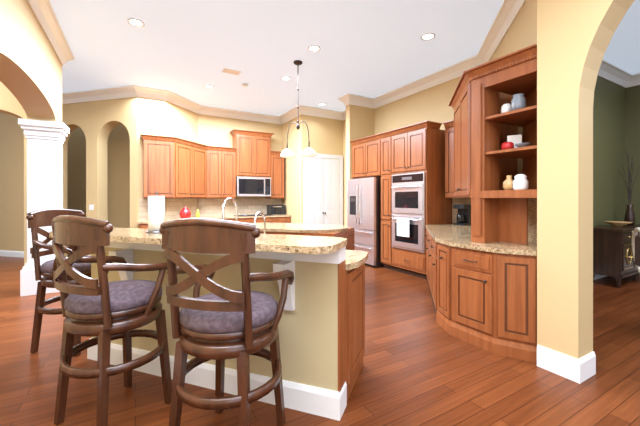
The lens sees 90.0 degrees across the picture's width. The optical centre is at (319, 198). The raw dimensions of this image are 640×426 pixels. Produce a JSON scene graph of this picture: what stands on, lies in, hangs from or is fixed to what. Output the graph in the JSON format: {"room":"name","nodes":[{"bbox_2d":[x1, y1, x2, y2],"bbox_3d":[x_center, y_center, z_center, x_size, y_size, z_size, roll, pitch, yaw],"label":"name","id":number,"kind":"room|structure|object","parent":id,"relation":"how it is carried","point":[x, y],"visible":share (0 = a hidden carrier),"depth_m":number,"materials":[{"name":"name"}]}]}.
{"room":"kitchen","nodes":[
{"label":"kitchen","id":0,"kind":"room"},
{"bbox_2d":[0,0,634,358],"bbox_3d":[-2.587,-0.470,4.451,9.970,3.660,15.497,0,0,-30],"label":"wall","id":1,"kind":"structure","parent":0,"point":[102,146],"depth_m":4.06,"materials":[{"name":"beige paint"}]},
{"bbox_2d":[0,250,23,257],"bbox_3d":[-7.705,1.290,7.654,2.618,0.140,2.618,0,0,-30],"label":"baseboard","id":2,"kind":"structure","parent":1,"relation":"attached to","point":[6,253],"depth_m":7.52,"materials":[{"name":"white wood"}]},
{"bbox_2d":[140,134,215,196],"bbox_3d":[-3.023,-0.650,6.828,1.432,1.260,0.420,0,0,-30],"label":"upper cabinet","id":3,"kind":"object","parent":1,"relation":"attached to","point":[175,167],"depth_m":6.72,"materials":[{"name":"brown wood"}]},
{"bbox_2d":[164,129,283,196],"bbox_3d":[-2.286,-0.880,8.108,3.022,1.720,0.459,0,0,-30],"label":"upper cabinet","id":4,"kind":"object","parent":1,"relation":"attached to","point":[250,154],"depth_m":8.20,"materials":[{"name":"brown wood"}]},
{"bbox_2d":[236,176,270,195],"bbox_3d":[-1.776,-0.319,8.397,0.901,0.498,0.440,0,0,-30],"label":"microwave","id":5,"kind":"object","parent":4,"relation":"attached to","point":[253,186],"visible":0.98,"depth_m":8.22,"materials":[{"name":"silver metal"}]},
{"bbox_2d":[303,153,342,224],"bbox_3d":[0.102,0.100,8.263,1.181,2.520,0.082,0,0,-30],"label":"pantry door","id":6,"kind":"structure","parent":1,"relation":"in","point":[322,188],"depth_m":8.26,"materials":[{"name":"white wood"}]},
{"bbox_2d":[27,0,639,124],"bbox_3d":[-0.969,-2.207,4.762,13.084,0.194,14.418,0,0,-30],"label":"crown molding","id":7,"kind":"structure","parent":1,"relation":"attached to","point":[48,21],"depth_m":6.18,"materials":[{"name":"white"}]},
{"bbox_2d":[349,133,380,178],"bbox_3d":[1.247,-0.870,6.860,0.661,0.820,1.056,0,0,-30],"label":"upper cabinet","id":8,"kind":"object","parent":1,"relation":"attached to","point":[366,151],"depth_m":6.68,"materials":[{"name":"brown wood"}]},
{"bbox_2d":[393,121,444,176],"bbox_3d":[1.818,-0.875,5.871,0.661,0.810,0.911,0,0,-30],"label":"upper cabinet","id":9,"kind":"object","parent":1,"relation":"attached to","point":[416,147],"depth_m":5.50,"materials":[{"name":"brown wood"}]},
{"bbox_2d":[441,198,470,229],"bbox_3d":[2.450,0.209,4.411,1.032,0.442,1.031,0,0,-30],"label":"backsplash","id":10,"kind":"structure","parent":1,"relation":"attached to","point":[455,200],"depth_m":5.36,"materials":[{"name":"beige stone"}]},
{"bbox_2d":[443,120,469,197],"bbox_3d":[2.329,-0.650,5.271,0.385,1.260,0.420,0,0,-30],"label":"upper cabinet","id":11,"kind":"object","parent":1,"relation":"attached to","point":[449,158],"visible":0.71,"depth_m":5.29,"materials":[{"name":"brown wood"}]},
{"bbox_2d":[513,198,536,245],"bbox_3d":[2.134,0.209,3.254,0.686,0.442,0.686,0,0,-30],"label":"backsplash","id":12,"kind":"structure","parent":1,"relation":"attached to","point":[532,202],"depth_m":3.13,"materials":[{"name":"beige stone"}]},
{"bbox_2d":[537,345,583,383],"bbox_3d":[1.847,1.275,2.486,0.022,0.170,0.293,0,0,-30],"label":"baseboard","id":13,"kind":"structure","parent":1,"relation":"attached to","point":[581,370],"depth_m":2.46,"materials":[{"name":"white wood"}]},
{"bbox_2d":[0,251,639,425],"bbox_3d":[-0.826,1.410,4.431,17.000,0.100,17.500,0,0,-30],"label":"floor","id":14,"kind":"structure","parent":0,"point":[421,366],"depth_m":2.38,"materials":[{"name":"brown wood"}]},
{"bbox_2d":[18,118,69,295],"bbox_3d":[-4.100,0.120,4.781,0.500,2.480,0.500,0,0,-30],"label":"column","id":15,"kind":"structure","parent":14,"relation":"on","point":[45,140],"depth_m":4.62,"materials":[{"name":"white paint"}]},
{"bbox_2d":[26,208,90,356],"bbox_3d":[-2.281,0.726,3.017,0.710,1.272,0.728,0,0,-30],"label":"stool","id":16,"kind":"object","parent":14,"relation":"on","point":[36,219],"visible":0.46,"depth_m":2.84,"materials":[{"name":"brown wood"}]},
{"bbox_2d":[52,215,176,425],"bbox_3d":[-1.294,0.726,2.050,0.697,1.272,0.725,0,0,-30],"label":"stool","id":17,"kind":"object","parent":14,"relation":"on","point":[105,311],"visible":0.98,"depth_m":1.83,"materials":[{"name":"brown wood"}]},
{"bbox_2d":[49,227,367,420],"bbox_3d":[-0.879,0.810,2.575,2.420,1.100,1.010,0,0,20],"label":"bar","id":18,"kind":"object","parent":14,"relation":"on","point":[321,327],"visible":0.65,"depth_m":2.11,"materials":[{"name":"beige paint"}]},
{"bbox_2d":[146,191,164,232],"bbox_3d":[-1.272,0.100,2.489,0.150,0.319,0.150,0,0,-30],"label":"paper towel","id":19,"kind":"object","parent":18,"relation":"on","point":[156,211],"visible":0.85,"depth_m":2.44,"materials":[{"name":"white paper"}]},
{"bbox_2d":[222,198,237,221],"bbox_3d":[-0.796,0.208,2.914,0.226,0.442,0.164,0,0,-30],"label":"faucet","id":20,"kind":"object","parent":18,"relation":"on","point":[235,204],"visible":0.65,"depth_m":2.92,"materials":[{"name":"silver metal"}]},
{"bbox_2d":[254,212,265,233],"bbox_3d":[-0.509,0.270,2.828,0.200,0.319,0.142,0,0,-30],"label":"faucet","id":21,"kind":"object","parent":18,"relation":"on","point":[263,215],"visible":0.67,"depth_m":2.86,"materials":[{"name":"silver metal"}]},
{"bbox_2d":[137,198,290,228],"bbox_3d":[-2.263,0.674,7.544,3.545,1.372,1.459,0,0,-30],"label":"base cabinet","id":22,"kind":"object","parent":14,"relation":"on","point":[210,208],"visible":0.27,"depth_m":8.04,"materials":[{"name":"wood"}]},
{"bbox_2d":[179,206,190,218],"bbox_3d":[-2.885,0.291,6.856,0.240,0.275,0.236,0,0,-30],"label":"canister","id":23,"kind":"object","parent":22,"relation":"on","point":[185,211],"visible":0.94,"depth_m":6.78,"materials":[{"name":"red ceramic"}]},
{"bbox_2d":[234,214,271,215],"bbox_3d":[-1.728,0.416,8.312,0.881,0.026,0.476,0,0,-30],"label":"cooktop","id":24,"kind":"object","parent":22,"relation":"in","point":[254,215],"visible":0.75,"depth_m":8.25,"materials":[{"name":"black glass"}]},
{"bbox_2d":[267,205,285,214],"bbox_3d":[-1.191,0.299,8.742,0.421,0.259,0.368,0,0,-30],"label":"toaster oven","id":25,"kind":"object","parent":22,"relation":"on","point":[276,209],"visible":0.94,"depth_m":8.61,"materials":[{"name":"black plastic"}]},
{"bbox_2d":[159,218,293,425],"bbox_3d":[-0.494,0.726,1.792,0.723,1.272,0.725,0,0,-30],"label":"stool","id":26,"kind":"object","parent":14,"relation":"on","point":[219,324],"visible":1,"depth_m":1.54,"materials":[{"name":"brown wood"}]},
{"bbox_2d":[305,231,354,249],"bbox_3d":[-0.535,0.915,5.127,2.054,0.890,2.156,0,0,-30],"label":"kitchen island","id":27,"kind":"object","parent":14,"relation":"on","point":[349,235],"depth_m":4.58,"materials":[{"name":"brown wood"}]},
{"bbox_2d":[250,223,354,234],"bbox_3d":[-0.532,0.450,5.129,1.675,0.040,1.786,0,0,-30],"label":"island countertop","id":28,"kind":"structure","parent":27,"relation":"on","point":[271,228],"depth_m":4.83,"materials":[{"name":"beige stone"}]},
{"bbox_2d":[347,177,383,266],"bbox_3d":[1.138,0.458,6.858,0.832,1.776,0.911,0,0,-30],"label":"refrigerator","id":29,"kind":"object","parent":14,"relation":"on","point":[364,207],"visible":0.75,"depth_m":6.46,"materials":[{"name":"silver metal"}]},
{"bbox_2d":[381,130,398,269],"bbox_3d":[1.563,0.040,6.312,0.661,2.640,0.350,0,0,-30],"label":"tall cabinet","id":30,"kind":"object","parent":14,"relation":"on","point":[386,138],"depth_m":6.15,"materials":[{"name":"brown wood"}]},
{"bbox_2d":[391,171,424,253],"bbox_3d":[1.783,0.225,5.810,0.722,1.385,0.775,0,0,-30],"label":"double oven","id":31,"kind":"object","parent":30,"relation":"in","point":[408,212],"visible":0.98,"depth_m":5.59,"materials":[{"name":"silver metal"}]},
{"bbox_2d":[393,245,426,278],"bbox_3d":[1.836,1.140,5.841,0.660,0.440,0.841,0,0,-30],"label":"base cabinet","id":32,"kind":"object","parent":14,"relation":"on","point":[412,263],"depth_m":5.64,"materials":[{"name":"brown wood"}]},
{"bbox_2d":[426,242,448,332],"bbox_3d":[1.841,0.915,4.383,2.113,0.890,1.680,0,0,-30],"label":"base cabinet","id":33,"kind":"object","parent":14,"relation":"on","point":[437,254],"depth_m":3.47,"materials":[{"name":"brown wood"}]},
{"bbox_2d":[449,246,480,347],"bbox_3d":[2.331,0.915,3.534,2.113,0.890,0.401,0,0,-30],"label":"base cabinet","id":34,"kind":"object","parent":14,"relation":"on","point":[464,262],"depth_m":3.06,"materials":[{"name":"brown wood"}]},
{"bbox_2d":[481,250,536,362],"bbox_3d":[2.491,0.915,3.257,2.113,0.890,0.361,0,0,-30],"label":"base cabinet","id":35,"kind":"object","parent":14,"relation":"on","point":[484,296],"depth_m":2.75,"materials":[{"name":"brown wood"}]},
{"bbox_2d":[425,224,536,253],"bbox_3d":[1.998,0.450,4.102,2.123,0.040,2.323,0,0,-30],"label":"countertop","id":36,"kind":"structure","parent":35,"relation":"on","point":[433,233],"depth_m":3.19,"materials":[{"name":"beige stone"}]},
{"bbox_2d":[453,204,470,225],"bbox_3d":[2.358,0.259,5.311,0.206,0.340,0.200,0,0,-30],"label":"coffee maker","id":37,"kind":"object","parent":36,"relation":"on","point":[463,218],"visible":0.98,"depth_m":5.25,"materials":[{"name":"black plastic"}]},
{"bbox_2d":[448,44,536,244],"bbox_3d":[1.859,-0.426,3.478,0.668,1.708,1.663,0,0,15],"label":"shelf unit","id":38,"kind":"object","parent":36,"relation":"on","point":[485,164],"visible":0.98,"depth_m":3.15,"materials":[{"name":"brown wood"}]},
{"bbox_2d":[501,103,510,112],"bbox_3d":[1.787,-0.854,3.064,0.100,0.115,0.100,0,0,-30],"label":"jar","id":39,"kind":"object","parent":38,"relation":"on","point":[505,107],"visible":0.46,"depth_m":3.03,"materials":[{"name":"white ceramic"}]},
{"bbox_2d":[501,142,513,149],"bbox_3d":[1.780,-0.496,3.037,0.110,0.080,0.110,0,0,-30],"label":"pot","id":40,"kind":"object","parent":38,"relation":"on","point":[507,145],"visible":0.67,"depth_m":3.00,"materials":[{"name":"red ceramic"}]},
{"bbox_2d":[503,175,513,189],"bbox_3d":[1.781,-0.146,3.015,0.110,0.150,0.110,0,0,-30],"label":"vase","id":41,"kind":"object","parent":38,"relation":"on","point":[508,183],"visible":0.73,"depth_m":2.98,"materials":[{"name":"brown ceramic"}]},
{"bbox_2d":[507,135,521,147],"bbox_3d":[1.890,-0.538,3.111,0.121,0.164,0.007,0,0,30],"label":"photo card","id":42,"kind":"object","parent":38,"relation":"on","point":[515,139],"visible":0.5,"depth_m":3.10,"materials":[{"name":"white paper"}]},
{"bbox_2d":[511,93,525,110],"bbox_3d":[1.805,-0.876,2.913,0.120,0.160,0.120,0,0,-30],"label":"jar","id":43,"kind":"object","parent":38,"relation":"on","point":[518,101],"visible":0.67,"depth_m":2.87,"materials":[{"name":"grey ceramic"}]},
{"bbox_2d":[513,174,528,189],"bbox_3d":[1.815,-0.148,2.896,0.120,0.155,0.120,0,0,-30],"label":"jar","id":44,"kind":"object","parent":38,"relation":"on","point":[520,181],"visible":0.81,"depth_m":2.85,"materials":[{"name":"white ceramic"}]},
{"bbox_2d":[515,143,530,147],"bbox_3d":[1.825,-0.476,2.878,0.124,0.040,0.124,0,0,-30],"label":"bowl","id":45,"kind":"object","parent":38,"relation":"on","point":[518,145],"visible":0.65,"depth_m":2.84,"materials":[{"name":"grey"}]},
{"bbox_2d":[593,224,639,287],"bbox_3d":[5.133,0.910,5.359,1.551,0.900,0.531,0,0,-30],"label":"sideboard","id":46,"kind":"object","parent":14,"relation":"on","point":[612,252],"visible":0.77,"depth_m":4.98,"materials":[{"name":"brown wood"}]},
{"bbox_2d":[603,221,631,226],"bbox_3d":[4.916,0.416,5.286,0.360,0.085,0.360,0,0,-30],"label":"bowl","id":47,"kind":"object","parent":46,"relation":"on","point":[617,223],"visible":1,"depth_m":5.23,"materials":[{"name":"brown"}]},
{"bbox_2d":[618,151,638,224],"bbox_3d":[5.393,-0.201,5.606,0.665,1.320,0.209,0,0,-36],"label":"vase","id":48,"kind":"object","parent":46,"relation":"on","point":[629,215],"visible":1,"depth_m":5.58,"materials":[{"name":"brown ceramic"}]},
{"bbox_2d":[632,227,639,272],"bbox_3d":[3.606,0.830,3.264,0.560,1.060,0.461,0,0,30],"label":"dining chair","id":49,"kind":"object","parent":14,"relation":"on","point":[636,246],"visible":1,"depth_m":3.48,"materials":[{"name":"white"}]},
{"bbox_2d":[50,0,639,115],"bbox_3d":[-0.826,-2.350,4.431,17.000,0.100,17.500,0,0,-30],"label":"ceiling","id":50,"kind":"structure","parent":0,"point":[188,49],"depth_m":4.79,"materials":[{"name":"white paint"}]},
{"bbox_2d":[127,18,144,26],"bbox_3d":[-2.392,-2.293,4.161,0.200,0.011,0.200,0,0,-30],"label":"recessed light","id":51,"kind":"object","parent":50,"relation":"in","point":[135,22],"visible":0.98,"depth_m":4.16,"materials":[{"name":"white"}]},
{"bbox_2d":[204,84,213,87],"bbox_3d":[-2.259,-2.293,6.513,0.200,0.011,0.200,0,0,-30],"label":"recessed light","id":52,"kind":"object","parent":50,"relation":"in","point":[208,86],"visible":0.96,"depth_m":6.51,"materials":[{"name":"white"}]},
{"bbox_2d":[222,68,240,74],"bbox_3d":[-1.601,-2.296,5.773,0.301,0.007,0.200,0,0,-30],"label":"ceiling vent","id":53,"kind":"object","parent":50,"relation":"in","point":[230,71],"visible":0.86,"depth_m":5.75,"materials":[{"name":"white"}]},
{"bbox_2d":[281,76,290,80],"bbox_3d":[-0.647,-2.293,6.081,0.200,0.011,0.200,0,0,-30],"label":"recessed light","id":54,"kind":"object","parent":50,"relation":"in","point":[286,78],"visible":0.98,"depth_m":6.08,"materials":[{"name":"white"}]},
{"bbox_2d":[280,60,316,157],"bbox_3d":[-0.369,-1.508,5.372,0.653,1.584,0.253,0,0,20],"label":"pendant light","id":55,"kind":"object","parent":50,"relation":"hanging from","point":[288,153],"visible":1,"depth_m":5.36,"materials":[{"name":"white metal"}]},
{"bbox_2d":[307,45,320,51],"bbox_3d":[-0.091,-2.293,4.874,0.200,0.011,0.200,0,0,-30],"label":"recessed light","id":56,"kind":"object","parent":50,"relation":"in","point":[313,48],"visible":1,"depth_m":4.88,"materials":[{"name":"white"}]},
{"bbox_2d":[421,33,435,39],"bbox_3d":[1.525,-2.293,4.518,0.200,0.011,0.200,0,0,-30],"label":"recessed light","id":57,"kind":"object","parent":50,"relation":"in","point":[427,36],"visible":0.98,"depth_m":4.52,"materials":[{"name":"white"}]},
{"bbox_2d":[593,76,624,226],"bbox_3d":[4.115,-0.470,5.182,3.810,3.660,0.120,0,0,-30],"label":"wall","id":58,"kind":"structure","parent":0,"point":[616,122],"depth_m":5.71,"materials":[{"name":"green paint"}]},
{"bbox_2d":[594,274,605,279],"bbox_3d":[4.169,1.275,5.135,3.755,0.170,0.022,0,0,-30],"label":"baseboard","id":59,"kind":"structure","parent":58,"relation":"attached to","point":[597,276],"depth_m":5.46,"materials":[{"name":"white"}]},
{"bbox_2d":[625,85,639,223],"bbox_3d":[7.075,-0.470,4.021,0.124,3.660,5.090,0,0,-30],"label":"wall","id":60,"kind":"structure","parent":0,"point":[632,94],"depth_m":5.99,"materials":[{"name":"green paint"}]}
]}

